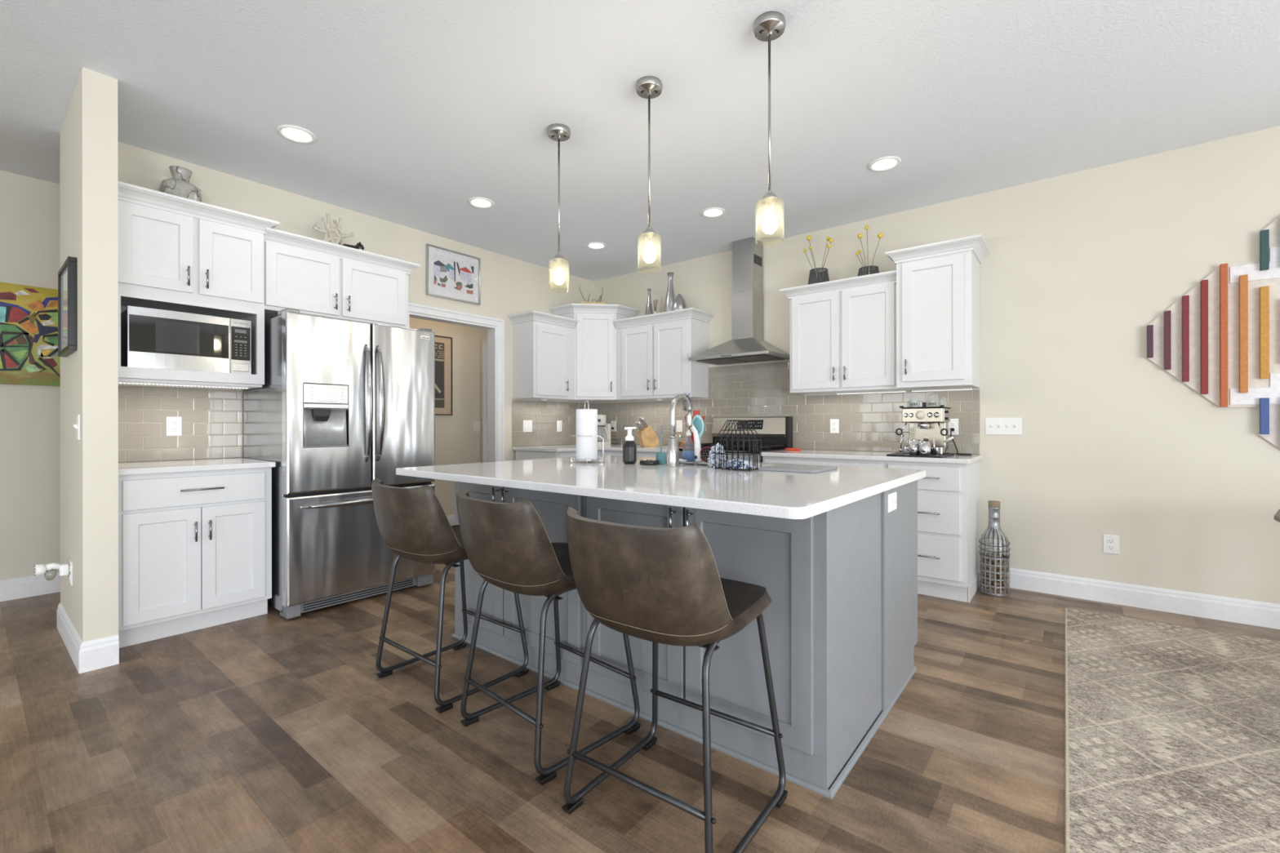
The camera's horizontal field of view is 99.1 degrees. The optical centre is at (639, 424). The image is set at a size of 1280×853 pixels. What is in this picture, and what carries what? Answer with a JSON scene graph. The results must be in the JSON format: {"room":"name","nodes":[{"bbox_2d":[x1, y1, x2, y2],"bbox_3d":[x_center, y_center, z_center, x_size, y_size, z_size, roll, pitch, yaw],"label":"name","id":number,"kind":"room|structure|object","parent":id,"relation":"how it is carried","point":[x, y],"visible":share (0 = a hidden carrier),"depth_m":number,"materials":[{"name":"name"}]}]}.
{"room":"kitchen","nodes":[
{"label":"kitchen","id":0,"kind":"room"},
{"bbox_2d":[59,66,118,642],"bbox_3d":[-2.833,-0.250,2.792,0.884,2.740,0.118,0,0,39],"label":"wall","id":1,"kind":"structure","parent":0,"point":[88,134],"depth_m":2.53,"materials":[{"name":"beige paint"}]},
{"bbox_2d":[57,256,76,357],"bbox_3d":[-2.836,-0.571,2.699,0.422,0.438,0.029,0,0,39],"label":"framed picture","id":2,"kind":"object","parent":1,"relation":"attached to","point":[67,274],"visible":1,"depth_m":2.63,"materials":[{"name":"black"}]},
{"bbox_2d":[68,560,72,585],"bbox_3d":[-2.833,0.735,2.712,0.072,0.116,0.009,0,0,39],"label":"power outlet","id":3,"kind":"object","parent":1,"relation":"attached to","point":[70,575],"visible":1,"depth_m":2.69,"materials":[{"name":"white plastic"}]},
{"bbox_2d":[34,562,69,580],"bbox_3d":[-2.872,0.715,2.663,0.056,0.086,0.115,0,0,39],"label":"night light","id":4,"kind":"object","parent":3,"relation":"attached to","point":[49,571],"visible":1,"depth_m":2.65,"materials":[{"name":"white plastic"}]},
{"bbox_2d":[73,414,79,439],"bbox_3d":[-2.621,0.012,2.535,0.072,0.118,0.018,0,0,39],"label":"wall switch","id":5,"kind":"object","parent":1,"relation":"attached to","point":[77,425],"visible":1,"depth_m":2.52,"materials":[{"name":"white plastic"}]},
{"bbox_2d":[57,603,119,673],"bbox_3d":[-2.830,1.053,2.783,0.898,0.134,0.132,0,0,39],"label":"baseboard","id":6,"kind":"structure","parent":1,"relation":"attached to","point":[93,655],"depth_m":2.52,"materials":[{"name":"white paint"}]},
{"bbox_2d":[0,169,487,580],"bbox_3d":[-3.876,-0.249,3.797,0.120,2.740,9.320,0,0,39],"label":"wall","id":7,"kind":"structure","parent":0,"point":[30,415],"depth_m":3.60,"materials":[{"name":"beige paint"}]},
{"bbox_2d":[0,282,60,386],"bbox_3d":[-4.119,-0.580,3.364,0.042,0.642,1.100,0,0,39],"label":"abstract painting","id":8,"kind":"object","parent":7,"relation":"attached to","point":[28,314],"visible":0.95,"depth_m":3.53,"materials":[{"name":"paint"}]},
{"bbox_2d":[0,514,454,601],"bbox_3d":[-3.184,1.053,4.551,0.014,0.134,4.320,0,0,39],"label":"baseboard","id":9,"kind":"structure","parent":7,"relation":"attached to","point":[13,588],"depth_m":3.55,"materials":[{"name":"white paint"}]},
{"bbox_2d":[435,335,452,415],"bbox_3d":[-2.252,-0.527,5.708,0.021,0.848,0.633,0,0,39],"label":"framed poster","id":10,"kind":"object","parent":7,"relation":"attached to","point":[443,344],"visible":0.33,"depth_m":5.88,"materials":[{"name":"paper"}]},
{"bbox_2d":[435,342,444,408],"bbox_3d":[-2.251,-0.531,5.707,0.001,0.700,0.452,0,0,39],"label":"print","id":11,"kind":"object","parent":10,"relation":"attached to","point":[439,346],"depth_m":5.84},
{"bbox_2d":[481,340,487,462],"bbox_3d":[-1.517,0.076,6.623,0.022,2.085,0.930,0,0,39],"label":"trim","id":12,"kind":"structure","parent":7,"relation":"attached to","point":[484,344],"depth_m":6.28,"materials":[{"name":"white paint"}]},
{"bbox_2d":[117,141,593,462],"bbox_3d":[-1.832,-0.251,4.651,0.120,2.740,4.030,0,0,39],"label":"wall","id":13,"kind":"structure","parent":0,"point":[509,286],"depth_m":4.40,"materials":[{"name":"beige paint"}]},
{"bbox_2d":[118,385,243,462],"bbox_3d":[-2.824,-0.017,3.309,0.010,0.466,0.696,0,0,39],"label":"tile backsplash","id":14,"kind":"structure","parent":13,"relation":"attached to","point":[212,420],"depth_m":3.33,"materials":[{"name":"tile"}]},
{"bbox_2d":[166,417,182,435],"bbox_3d":[-2.819,0.010,3.301,0.009,0.116,0.072,0,0,39],"label":"power outlet","id":15,"kind":"object","parent":14,"relation":"attached to","point":[174,424],"visible":1,"depth_m":3.30,"materials":[{"name":"white plastic"}]},
{"bbox_2d":[170,420,177,431],"bbox_3d":[-2.819,0.010,3.301,0.008,0.068,0.033,0,0,39],"label":"receptacle","id":16,"kind":"object","parent":15,"relation":"attached to","point":[174,424],"depth_m":3.30,"materials":[{"name":"white plastic"}]},
{"bbox_2d":[117,181,279,390],"bbox_3d":[-2.607,-0.717,3.159,0.540,1.003,0.734,0,0,39],"label":"upper cabinet","id":17,"kind":"object","parent":13,"relation":"attached to","point":[176,253],"visible":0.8,"depth_m":3.01,"materials":[{"name":"white paint"}]},
{"bbox_2d":[159,165,201,202],"bbox_3d":[-2.676,-1.320,3.180,0.130,0.339,0.184,0,0,39],"label":"jug vase","id":18,"kind":"object","parent":17,"relation":"on","point":[180,185],"visible":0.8,"depth_m":3.15,"materials":[{"name":"grey ceramic"}]},
{"bbox_2d":[120,305,251,373],"bbox_3d":[-2.611,-0.446,3.130,0.388,0.340,0.537,0,0,39],"label":"microwave","id":19,"kind":"object","parent":17,"relation":"in","point":[151,338],"visible":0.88,"depth_m":2.97,"materials":[{"name":"silver metal"}]},
{"bbox_2d":[264,226,420,328],"bbox_3d":[-2.120,-0.939,3.790,0.510,0.480,0.978,0,0,39],"label":"upper cabinet","id":20,"kind":"object","parent":13,"relation":"attached to","point":[306,274],"visible":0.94,"depth_m":3.57,"materials":[{"name":"white paint"}]},
{"bbox_2d":[312,213,354,245],"bbox_3d":[-2.140,-1.290,3.801,0.088,0.333,0.274,0,0,39],"label":"sculpture","id":21,"kind":"object","parent":20,"relation":"on","point":[337,228],"visible":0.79,"depth_m":3.77,"materials":[{"name":"beige plastic"}]},
{"bbox_2d":[342,241,364,250],"bbox_3d":[-1.982,-1.195,3.756,0.098,0.140,0.149,0,0,39],"label":"animal figurine","id":22,"kind":"object","parent":20,"relation":"on","point":[360,246],"visible":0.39,"depth_m":3.76,"materials":[{"name":"black metal"}]},
{"bbox_2d":[408,312,496,462],"bbox_3d":[-1.675,0.097,4.846,0.122,2.042,0.874,0,0,39],"label":"trim","id":23,"kind":"structure","parent":13,"relation":"attached to","point":[491,331],"depth_m":5.16,"materials":[{"name":"white paint"}]},
{"bbox_2d":[426,243,480,305],"bbox_3d":[-1.631,-1.308,4.788,0.023,0.428,0.524,0,0,39],"label":"framed print","id":24,"kind":"object","parent":13,"relation":"attached to","point":[452,275],"visible":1,"depth_m":4.78,"materials":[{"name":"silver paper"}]},
{"bbox_2d":[408,302,504,461],"bbox_3d":[-1.620,0.059,4.802,0.022,2.118,1.026,0,0,39],"label":"trim","id":25,"kind":"structure","parent":13,"relation":"attached to","point":[413,308],"depth_m":5.15,"materials":[{"name":"white paint"}]},
{"bbox_2d":[507,310,577,400],"bbox_3d":[-0.947,-0.654,5.363,0.370,0.799,0.589,0,0,39],"label":"upper cabinet","id":26,"kind":"object","parent":13,"relation":"attached to","point":[543,343],"visible":1,"depth_m":5.24,"materials":[{"name":"white paint"}]},
{"bbox_2d":[511,398,593,446],"bbox_3d":[-0.882,-0.019,5.730,0.010,0.466,1.138,0,0,39],"label":"tile backsplash","id":27,"kind":"structure","parent":13,"relation":"attached to","point":[544,415],"depth_m":5.61,"materials":[{"name":"tile"}]},
{"bbox_2d":[523,420,532,432],"bbox_3d":[-1.116,0.015,5.424,0.009,0.118,0.116,0,0,39],"label":"wall switch","id":28,"kind":"object","parent":27,"relation":"attached to","point":[527,424],"visible":1,"depth_m":5.42,"materials":[{"name":"white plastic"}]},
{"bbox_2d":[0,0,1279,281],"bbox_3d":[-0.081,-1.684,0.828,10.000,0.120,9.600,0,0,39],"label":"ceiling","id":29,"kind":"structure","parent":0,"point":[415,110],"depth_m":2.71,"materials":[{"name":"white paint"}]},
{"bbox_2d":[276,124,316,143],"bbox_3d":[-1.913,-1.616,3.039,0.188,0.010,0.188,0,0,39],"label":"recessed light","id":30,"kind":"object","parent":29,"relation":"in","point":[291,132],"visible":1,"depth_m":3.03,"materials":[{"name":"white plastic"}]},
{"bbox_2d":[467,196,494,208],"bbox_3d":[-1.159,-1.617,3.979,0.188,0.010,0.188,0,0,39],"label":"recessed light","id":31,"kind":"object","parent":29,"relation":"in","point":[480,202],"visible":1,"depth_m":3.97,"materials":[{"name":"white plastic"}]},
{"bbox_2d":[546,123,570,290],"bbox_3d":[-0.446,-1.182,2.999,0.128,0.883,0.128,0,0,39],"label":"pendant light","id":32,"kind":"object","parent":29,"relation":"hanging from","point":[558,132],"visible":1,"depth_m":2.99,"materials":[{"name":"silver metal"}]},
{"bbox_2d":[552,253,564,269],"bbox_3d":[-0.445,-0.898,2.999,0.068,0.086,0.068,0,0,39],"label":"socket","id":33,"kind":"object","parent":32,"relation":"attached to","point":[558,258],"depth_m":2.98,"materials":[{"name":"silver metal"}]},
{"bbox_2d":[586,241,606,248],"bbox_3d":[-0.395,-1.618,4.930,0.188,0.010,0.188,0,0,39],"label":"recessed light","id":34,"kind":"object","parent":29,"relation":"in","point":[593,245],"visible":1,"depth_m":4.92,"materials":[{"name":"white plastic"}]},
{"bbox_2d":[635,75,662,270],"bbox_3d":[0.044,-1.182,2.600,0.128,0.883,0.128,0,0,39],"label":"pendant light","id":35,"kind":"object","parent":29,"relation":"hanging from","point":[649,87],"visible":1,"depth_m":2.59,"materials":[{"name":"silver metal"}]},
{"bbox_2d":[642,226,656,244],"bbox_3d":[0.045,-0.899,2.600,0.068,0.086,0.068,0,0,39],"label":"socket","id":36,"kind":"object","parent":35,"relation":"attached to","point":[649,233],"depth_m":2.58,"materials":[{"name":"silver metal"}]},
{"bbox_2d":[700,207,725,217],"bbox_3d":[0.558,-1.619,4.166,0.188,0.010,0.188,0,0,39],"label":"recessed light","id":37,"kind":"object","parent":29,"relation":"in","point":[711,212],"visible":1,"depth_m":4.16,"materials":[{"name":"white plastic"}]},
{"bbox_2d":[753,11,786,244],"bbox_3d":[0.523,-1.183,2.203,0.128,0.883,0.128,0,0,39],"label":"pendant light","id":38,"kind":"object","parent":29,"relation":"hanging from","point":[769,26],"visible":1,"depth_m":2.19,"materials":[{"name":"silver metal"}]},
{"bbox_2d":[760,191,777,213],"bbox_3d":[0.524,-0.899,2.203,0.068,0.086,0.068,0,0,39],"label":"socket","id":39,"kind":"object","parent":38,"relation":"attached to","point":[770,197],"depth_m":2.19,"materials":[{"name":"silver metal"}]},
{"bbox_2d":[867,155,901,171],"bbox_3d":[1.521,-1.620,3.393,0.188,0.010,0.188,0,0,39],"label":"recessed light","id":40,"kind":"object","parent":29,"relation":"in","point":[885,163],"visible":1,"depth_m":3.38,"materials":[{"name":"white plastic"}]},
{"bbox_2d":[0,564,1279,852],"bbox_3d":[-0.077,1.176,0.828,10.000,0.120,9.600,0,0,39],"label":"floor","id":41,"kind":"structure","parent":0,"point":[270,732],"depth_m":1.84,"materials":[{"name":"brown wood"}]},
{"bbox_2d":[118,467,271,648],"bbox_3d":[-2.571,0.683,3.095,0.647,0.872,0.668,0,0,39],"label":"base cabinet","id":42,"kind":"object","parent":41,"relation":"on","point":[195,548],"visible":0.9,"depth_m":2.89,"materials":[{"name":"white paint"}]},
{"bbox_2d":[118,457,275,475],"bbox_3d":[-2.575,0.231,3.100,0.640,0.030,0.681,0,0,39],"label":"countertop","id":43,"kind":"structure","parent":42,"relation":"on","point":[189,465],"depth_m":2.98,"materials":[{"name":"white stone"}]},
{"bbox_2d":[244,307,435,619],"bbox_3d":[-1.982,0.226,3.659,0.827,1.785,0.918,0,0,39],"label":"refrigerator","id":44,"kind":"object","parent":41,"relation":"on","point":[341,405],"visible":0.88,"depth_m":3.32,"materials":[{"name":"silver metal"}]},
{"bbox_2d":[371,478,528,713],"bbox_3d":[-0.856,0.674,2.406,0.502,0.887,0.534,0,0,38],"label":"counter stool","id":45,"kind":"object","parent":41,"relation":"on","point":[413,523],"visible":0.8,"depth_m":2.18,"materials":[{"name":"brown leather"}]},
{"bbox_2d":[456,488,640,785],"bbox_3d":[-0.358,0.673,1.991,0.502,0.887,0.534,0,0,44],"label":"counter stool","id":46,"kind":"object","parent":41,"relation":"on","point":[508,545],"visible":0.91,"depth_m":1.77,"materials":[{"name":"brown leather"}]},
{"bbox_2d":[515,449,599,460],"bbox_3d":[-0.611,0.681,5.524,0.630,0.872,1.118,0,0,39],"label":"base cabinet","id":47,"kind":"object","parent":41,"relation":"on","point":[519,455],"visible":0.1,"depth_m":5.08,"materials":[{"name":"white paint"}]},
{"bbox_2d":[512,444,688,452],"bbox_3d":[-0.258,0.228,5.228,1.592,0.030,1.140,0,0,39],"label":"countertop","id":48,"kind":"structure","parent":47,"relation":"on","point":[555,448],"depth_m":5.09,"materials":[{"name":"white stone"}]},
{"bbox_2d":[597,414,610,444],"bbox_3d":[-0.423,0.053,5.784,0.170,0.320,0.190,0,0,39],"label":"drip coffee maker","id":49,"kind":"object","parent":48,"relation":"on","point":[604,429],"visible":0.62,"depth_m":5.78,"materials":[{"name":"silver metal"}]},
{"bbox_2d":[637,425,659,446],"bbox_3d":[0.096,0.110,5.356,0.217,0.204,0.119,0,0,-19],"label":"knife block","id":50,"kind":"object","parent":48,"relation":"on","point":[647,437],"visible":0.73,"depth_m":5.30,"materials":[{"name":"brown wood"}]},
{"bbox_2d":[599,449,666,457],"bbox_3d":[0.146,0.680,5.225,0.954,0.872,0.659,0,0,39],"label":"base cabinet","id":51,"kind":"object","parent":41,"relation":"on","point":[639,454],"visible":0.11,"depth_m":5.10,"materials":[{"name":"white paint"}]},
{"bbox_2d":[561,506,787,852],"bbox_3d":[0.088,0.673,1.575,0.502,0.887,0.534,0,0,36],"label":"counter stool","id":52,"kind":"object","parent":41,"relation":"on","point":[656,585],"visible":1,"depth_m":1.37,"materials":[{"name":"brown leather"}]},
{"bbox_2d":[451,480,917,799],"bbox_3d":[0.142,0.680,2.693,2.008,0.872,1.218,0,0,39],"label":"kitchen island","id":53,"kind":"object","parent":41,"relation":"on","point":[840,620],"visible":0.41,"depth_m":1.88,"materials":[{"name":"grey paint"}]},
{"bbox_2d":[395,455,925,519],"bbox_3d":[0.062,0.228,2.617,2.087,0.030,1.489,0,0,39],"label":"island countertop","id":54,"kind":"structure","parent":53,"relation":"on","point":[783,495],"depth_m":2.08,"materials":[{"name":"white stone"}]},
{"bbox_2d":[569,400,604,462],"bbox_3d":[-0.300,0.039,3.077,0.202,0.346,0.146,0,0,39],"label":"paper towel holder","id":55,"kind":"object","parent":54,"relation":"on","point":[602,459],"visible":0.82,"depth_m":3.04,"materials":[{"name":"silver metal"}]},
{"bbox_2d":[576,408,597,459],"bbox_3d":[-0.300,0.053,3.076,0.121,0.280,0.121,0,0,39],"label":"paper towel roll","id":56,"kind":"object","parent":55,"relation":"on","point":[586,419],"visible":0.94,"depth_m":3.02,"materials":[{"name":"paper"}]},
{"bbox_2d":[622,426,636,464],"bbox_3d":[-0.056,0.112,2.961,0.071,0.200,0.070,0,0,23],"label":"soap dispenser","id":57,"kind":"object","parent":54,"relation":"on","point":[629,448],"visible":1,"depth_m":2.94,"materials":[{"name":"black plastic"}]},
{"bbox_2d":[622,440,636,464],"bbox_3d":[-0.056,0.149,2.962,0.070,0.126,0.070,0,0,23],"label":"bottle","id":58,"kind":"object","parent":57,"relation":"attached to","point":[629,448],"depth_m":2.93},
{"bbox_2d":[640,458,658,465],"bbox_3d":[0.050,0.198,2.905,0.102,0.029,0.102,0,0,39],"label":"drain cover","id":59,"kind":"object","parent":54,"relation":"on","point":[643,462],"visible":1,"depth_m":2.87,"materials":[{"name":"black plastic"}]},
{"bbox_2d":[655,445,667,464],"bbox_3d":[0.114,0.163,2.937,0.072,0.098,0.072,0,0,39],"label":"tumbler","id":60,"kind":"object","parent":54,"relation":"on","point":[660,456],"visible":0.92,"depth_m":2.91,"materials":[{"name":"teal plastic"}]},
{"bbox_2d":[666,394,692,466],"bbox_3d":[0.209,0.027,2.835,0.067,0.372,0.202,0,0,39],"label":"faucet","id":61,"kind":"object","parent":54,"relation":"on","point":[673,459],"visible":1,"depth_m":2.77,"materials":[{"name":"silver metal"}]},
{"bbox_2d":[679,458,752,465],"bbox_3d":[0.400,0.203,2.990,0.310,0.017,0.360,0,0,39],"label":"tray","id":62,"kind":"object","parent":54,"relation":"on","point":[695,463],"visible":0.28,"depth_m":2.88,"materials":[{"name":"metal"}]},
{"bbox_2d":[682,429,695,462],"bbox_3d":[0.267,0.114,2.981,0.072,0.174,0.072,0,0,39],"label":"dish soap bottle","id":63,"kind":"object","parent":62,"relation":"on","point":[689,455],"visible":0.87,"depth_m":2.95,"materials":[{"name":"blue plastic"}]},
{"bbox_2d":[681,392,701,462],"bbox_3d":[0.282,0.012,2.949,0.135,0.374,0.072,0,0,39],"label":"dish brush","id":64,"kind":"object","parent":62,"relation":"on","point":[696,441],"visible":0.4,"depth_m":2.91,"materials":[{"name":"white plastic"}]},
{"bbox_2d":[692,414,704,461],"bbox_3d":[0.322,0.072,3.028,0.067,0.256,0.027,0,0,12],"label":"dish brush","id":65,"kind":"object","parent":62,"relation":"on","point":[697,421],"visible":0.77,"depth_m":3.02,"materials":[{"name":"teal plastic"}]},
{"bbox_2d":[699,446,711,462],"bbox_3d":[0.359,0.158,2.887,0.085,0.085,0.027,0,0,27],"label":"lid","id":66,"kind":"object","parent":62,"relation":"on","point":[704,452],"visible":0.65,"depth_m":2.90,"materials":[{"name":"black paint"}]},
{"bbox_2d":[706,442,726,467],"bbox_3d":[0.385,0.150,2.732,0.094,0.123,0.099,0,0,-31],"label":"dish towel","id":67,"kind":"object","parent":54,"relation":"on","point":[711,460],"visible":0.74,"depth_m":2.70,"materials":[{"name":"fabric"}]},
{"bbox_2d":[714,419,761,471],"bbox_3d":[0.461,0.095,2.565,0.185,0.234,0.122,0,0,39],"label":"wire rack","id":68,"kind":"object","parent":54,"relation":"on","point":[732,452],"visible":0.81,"depth_m":2.55,"materials":[{"name":"black metal"}]},
{"bbox_2d":[724,458,755,469],"bbox_3d":[0.464,0.182,2.563,0.167,0.045,0.103,0,0,39],"label":"dishcloth","id":69,"kind":"object","parent":68,"relation":"in","point":[746,464],"visible":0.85,"depth_m":2.53,"materials":[{"name":"fabric"}]},
{"bbox_2d":[757,463,837,473],"bbox_3d":[0.745,0.205,2.569,0.275,0.012,0.315,0,0,39],"label":"cutting board","id":70,"kind":"object","parent":54,"relation":"on","point":[780,468],"visible":1,"depth_m":2.51,"materials":[{"name":"white plastic"}]},
{"bbox_2d":[887,491,897,512],"bbox_3d":[1.015,0.310,2.188,0.009,0.072,0.116,0,0,39],"label":"power outlet","id":71,"kind":"object","parent":53,"relation":"attached to","point":[891,498],"visible":1,"depth_m":2.17,"materials":[{"name":"white plastic"}]},
{"bbox_2d":[678,416,792,462],"bbox_3d":[0.801,0.522,4.655,0.757,1.186,0.702,0,0,39],"label":"range","id":72,"kind":"object","parent":41,"relation":"on","point":[775,433],"visible":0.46,"depth_m":4.73,"materials":[{"name":"silver metal"}]},
{"bbox_2d":[678,447,784,453],"bbox_3d":[0.795,0.211,4.649,0.756,0.016,0.545,0,0,39],"label":"cooktop","id":73,"kind":"object","parent":72,"relation":"in","point":[740,449],"depth_m":4.49,"materials":[{"name":"black glass"}]},
{"bbox_2d":[762,456,884,467],"bbox_3d":[1.468,0.678,4.164,0.886,0.872,0.659,0,0,39],"label":"base cabinet","id":74,"kind":"object","parent":41,"relation":"on","point":[834,462],"visible":0.08,"depth_m":3.91,"materials":[{"name":"white paint"}]},
{"bbox_2d":[760,449,983,464],"bbox_3d":[1.665,0.226,4.007,1.392,0.030,0.638,0,0,39],"label":"countertop","id":75,"kind":"structure","parent":74,"relation":"on","point":[818,454],"depth_m":3.79,"materials":[{"name":"white stone"}]},
{"bbox_2d":[886,452,954,457],"bbox_3d":[1.927,0.204,3.739,0.335,0.011,0.450,0,0,39],"label":"tray","id":76,"kind":"object","parent":75,"relation":"on","point":[898,454],"visible":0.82,"depth_m":3.58,"materials":[{"name":"black plastic"}]},
{"bbox_2d":[904,439,919,454],"bbox_3d":[1.823,0.148,3.638,0.068,0.100,0.084,0,0,-25],"label":"mug","id":77,"kind":"object","parent":76,"relation":"on","point":[912,451],"visible":0.92,"depth_m":3.60,"materials":[{"name":"silver metal"}]},
{"bbox_2d":[915,440,930,455],"bbox_3d":[1.860,0.153,3.575,0.068,0.090,0.084,0,0,-25],"label":"mug","id":78,"kind":"object","parent":76,"relation":"on","point":[924,446],"visible":1,"depth_m":3.54,"materials":[{"name":"silver metal"}]},
{"bbox_2d":[895,404,953,454],"bbox_3d":[2.006,0.034,3.792,0.348,0.328,0.353,0,0,39],"label":"espresso machine","id":79,"kind":"object","parent":76,"relation":"on","point":[927,424],"visible":0.96,"depth_m":3.73,"materials":[{"name":"silver metal"}]},
{"bbox_2d":[884,460,980,603],"bbox_3d":[2.006,0.678,3.733,0.490,0.872,0.659,0,0,39],"label":"base cabinet","id":80,"kind":"object","parent":41,"relation":"on","point":[948,496],"visible":0.52,"depth_m":3.46,"materials":[{"name":"white paint"}]},
{"bbox_2d":[978,500,1009,596],"bbox_3d":[2.350,0.810,3.618,0.174,0.605,0.174,0,0,34],"label":"bottle","id":81,"kind":"object","parent":41,"relation":"on","point":[993,507],"visible":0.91,"depth_m":3.58,"materials":[{"name":"metal"}]},
{"bbox_2d":[1065,608,1279,852],"bbox_3d":[2.506,1.108,1.076,2.681,0.010,3.720,0,0,39],"label":"area rug","id":82,"kind":"object","parent":41,"relation":"on","point":[1172,732],"visible":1,"depth_m":1.92,"materials":[{"name":"grey carpet"}]},
{"bbox_2d":[593,125,1279,604],"bbox_3d":[2.828,-0.258,3.573,8.740,2.740,0.120,0,0,39],"label":"wall","id":83,"kind":"structure","parent":0,"point":[1077,268],"depth_m":3.43,"materials":[{"name":"beige paint"}]},
{"bbox_2d":[549,303,639,402],"bbox_3d":[-0.473,-0.735,5.710,0.664,0.959,0.664,0,0,39],"label":"upper cabinet","id":84,"kind":"object","parent":83,"relation":"attached to","point":[594,331],"visible":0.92,"depth_m":5.53,"materials":[{"name":"white paint"}]},
{"bbox_2d":[612,307,714,400],"bbox_3d":[0.214,-0.656,5.356,0.969,0.799,0.370,0,0,39],"label":"upper cabinet","id":85,"kind":"object","parent":83,"relation":"attached to","point":[653,351],"visible":1,"depth_m":5.19,"materials":[{"name":"white paint"}]},
{"bbox_2d":[644,288,653,315],"bbox_3d":[0.093,-1.182,5.446,0.104,0.346,0.104,0,0,39],"label":"metal vase","id":86,"kind":"object","parent":85,"relation":"on","point":[649,310],"visible":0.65,"depth_m":5.42,"materials":[{"name":"grey metal"}]},
{"bbox_2d":[663,272,675,311],"bbox_3d":[0.299,-1.244,5.319,0.132,0.469,0.132,0,0,39],"label":"metal vase","id":87,"kind":"object","parent":85,"relation":"on","point":[670,296],"visible":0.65,"depth_m":5.29,"materials":[{"name":"grey metal"}]},
{"bbox_2d":[671,293,687,311],"bbox_3d":[0.375,-1.125,5.174,0.164,0.230,0.164,0,0,39],"label":"metal vase","id":88,"kind":"object","parent":85,"relation":"on","point":[679,303],"visible":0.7,"depth_m":5.12,"materials":[{"name":"grey metal"}]},
{"bbox_2d":[688,236,790,364],"bbox_3d":[0.869,-1.091,4.743,0.756,1.065,0.482,0,0,39],"label":"range hood","id":89,"kind":"object","parent":83,"relation":"attached to","point":[747,344],"visible":0.95,"depth_m":4.75,"materials":[{"name":"silver metal"}]},
{"bbox_2d":[593,360,979,454],"bbox_3d":[0.932,-0.172,5.010,3.743,0.766,0.010,0,0,39],"label":"tile backsplash","id":90,"kind":"structure","parent":83,"relation":"attached to","point":[868,422],"depth_m":4.63,"materials":[{"name":"tile"}]},
{"bbox_2d":[675,420,682,431],"bbox_3d":[0.390,0.015,5.433,0.072,0.116,0.009,0,0,39],"label":"power outlet","id":91,"kind":"object","parent":90,"relation":"attached to","point":[678,423],"visible":1,"depth_m":5.43,"materials":[{"name":"white plastic"}]},
{"bbox_2d":[830,418,839,433],"bbox_3d":[1.592,0.012,4.469,0.072,0.116,0.009,0,0,39],"label":"power outlet","id":92,"kind":"object","parent":90,"relation":"attached to","point":[834,424],"visible":1,"depth_m":4.46,"materials":[{"name":"white plastic"}]},
{"bbox_2d":[948,418,958,435],"bbox_3d":[2.257,0.015,3.936,0.072,0.116,0.009,0,0,39],"label":"power outlet","id":93,"kind":"object","parent":90,"relation":"attached to","point":[953,423],"visible":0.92,"depth_m":3.93,"materials":[{"name":"white plastic"}]},
{"bbox_2d":[779,270,909,394],"bbox_3d":[1.582,-0.669,4.258,0.879,0.842,0.370,0,0,39],"label":"upper cabinet","id":94,"kind":"object","parent":83,"relation":"attached to","point":[843,331],"visible":0.98,"depth_m":4.11,"materials":[{"name":"white paint"}]},
{"bbox_2d":[808,267,829,284],"bbox_3d":[1.439,-1.144,4.391,0.198,0.205,0.198,0,0,-36],"label":"wire basket","id":95,"kind":"object","parent":94,"relation":"on","point":[815,277],"visible":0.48,"depth_m":4.33,"materials":[{"name":"grey metal"}]},
{"bbox_2d":[857,265,879,276],"bbox_3d":[1.739,-1.117,4.151,0.198,0.150,0.198,0,0,-36],"label":"wire basket","id":96,"kind":"object","parent":94,"relation":"on","point":[862,270],"visible":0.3,"depth_m":4.09,"materials":[{"name":"grey metal"}]},
{"bbox_2d":[884,234,990,391],"bbox_3d":[2.078,-0.728,3.809,0.575,0.959,0.450,0,0,39],"label":"upper cabinet","id":97,"kind":"object","parent":83,"relation":"attached to","point":[938,284],"visible":1,"depth_m":3.66,"materials":[{"name":"white paint"}]},
{"bbox_2d":[985,417,1022,435],"bbox_3d":[2.499,0.012,3.748,0.206,0.114,0.018,0,0,39],"label":"wall switch","id":98,"kind":"object","parent":83,"relation":"attached to","point":[993,426],"visible":1,"depth_m":3.74,"materials":[{"name":"white plastic"}]},
{"bbox_2d":[1102,533,1119,555],"bbox_3d":[2.939,0.746,3.402,0.078,0.118,0.009,0,0,39],"label":"power outlet","id":99,"kind":"object","parent":83,"relation":"attached to","point":[1110,542],"visible":1,"depth_m":3.40,"materials":[{"name":"white plastic"}]},
{"bbox_2d":[1107,538,1114,550],"bbox_3d":[2.939,0.746,3.402,0.033,0.068,0.008,0,0,39],"label":"receptacle","id":100,"kind":"object","parent":99,"relation":"attached to","point":[1110,541],"depth_m":3.40,"materials":[{"name":"white plastic"}]},
{"bbox_2d":[1008,568,1279,629],"bbox_3d":[4.266,1.044,2.335,4.710,0.134,0.014,0,0,39],"label":"baseboard","id":101,"kind":"structure","parent":83,"relation":"attached to","point":[1261,614],"depth_m":3.28,"materials":[{"name":"white paint"}]},
{"bbox_2d":[1146,216,1279,448],"bbox_3d":[3.523,-0.500,2.905,1.209,1.413,0.048,0,0,39],"label":"wall sculpture","id":102,"kind":"object","parent":83,"relation":"attached to","point":[1220,340],"visible":1,"depth_m":3.06,"materials":[{"name":"paint"}]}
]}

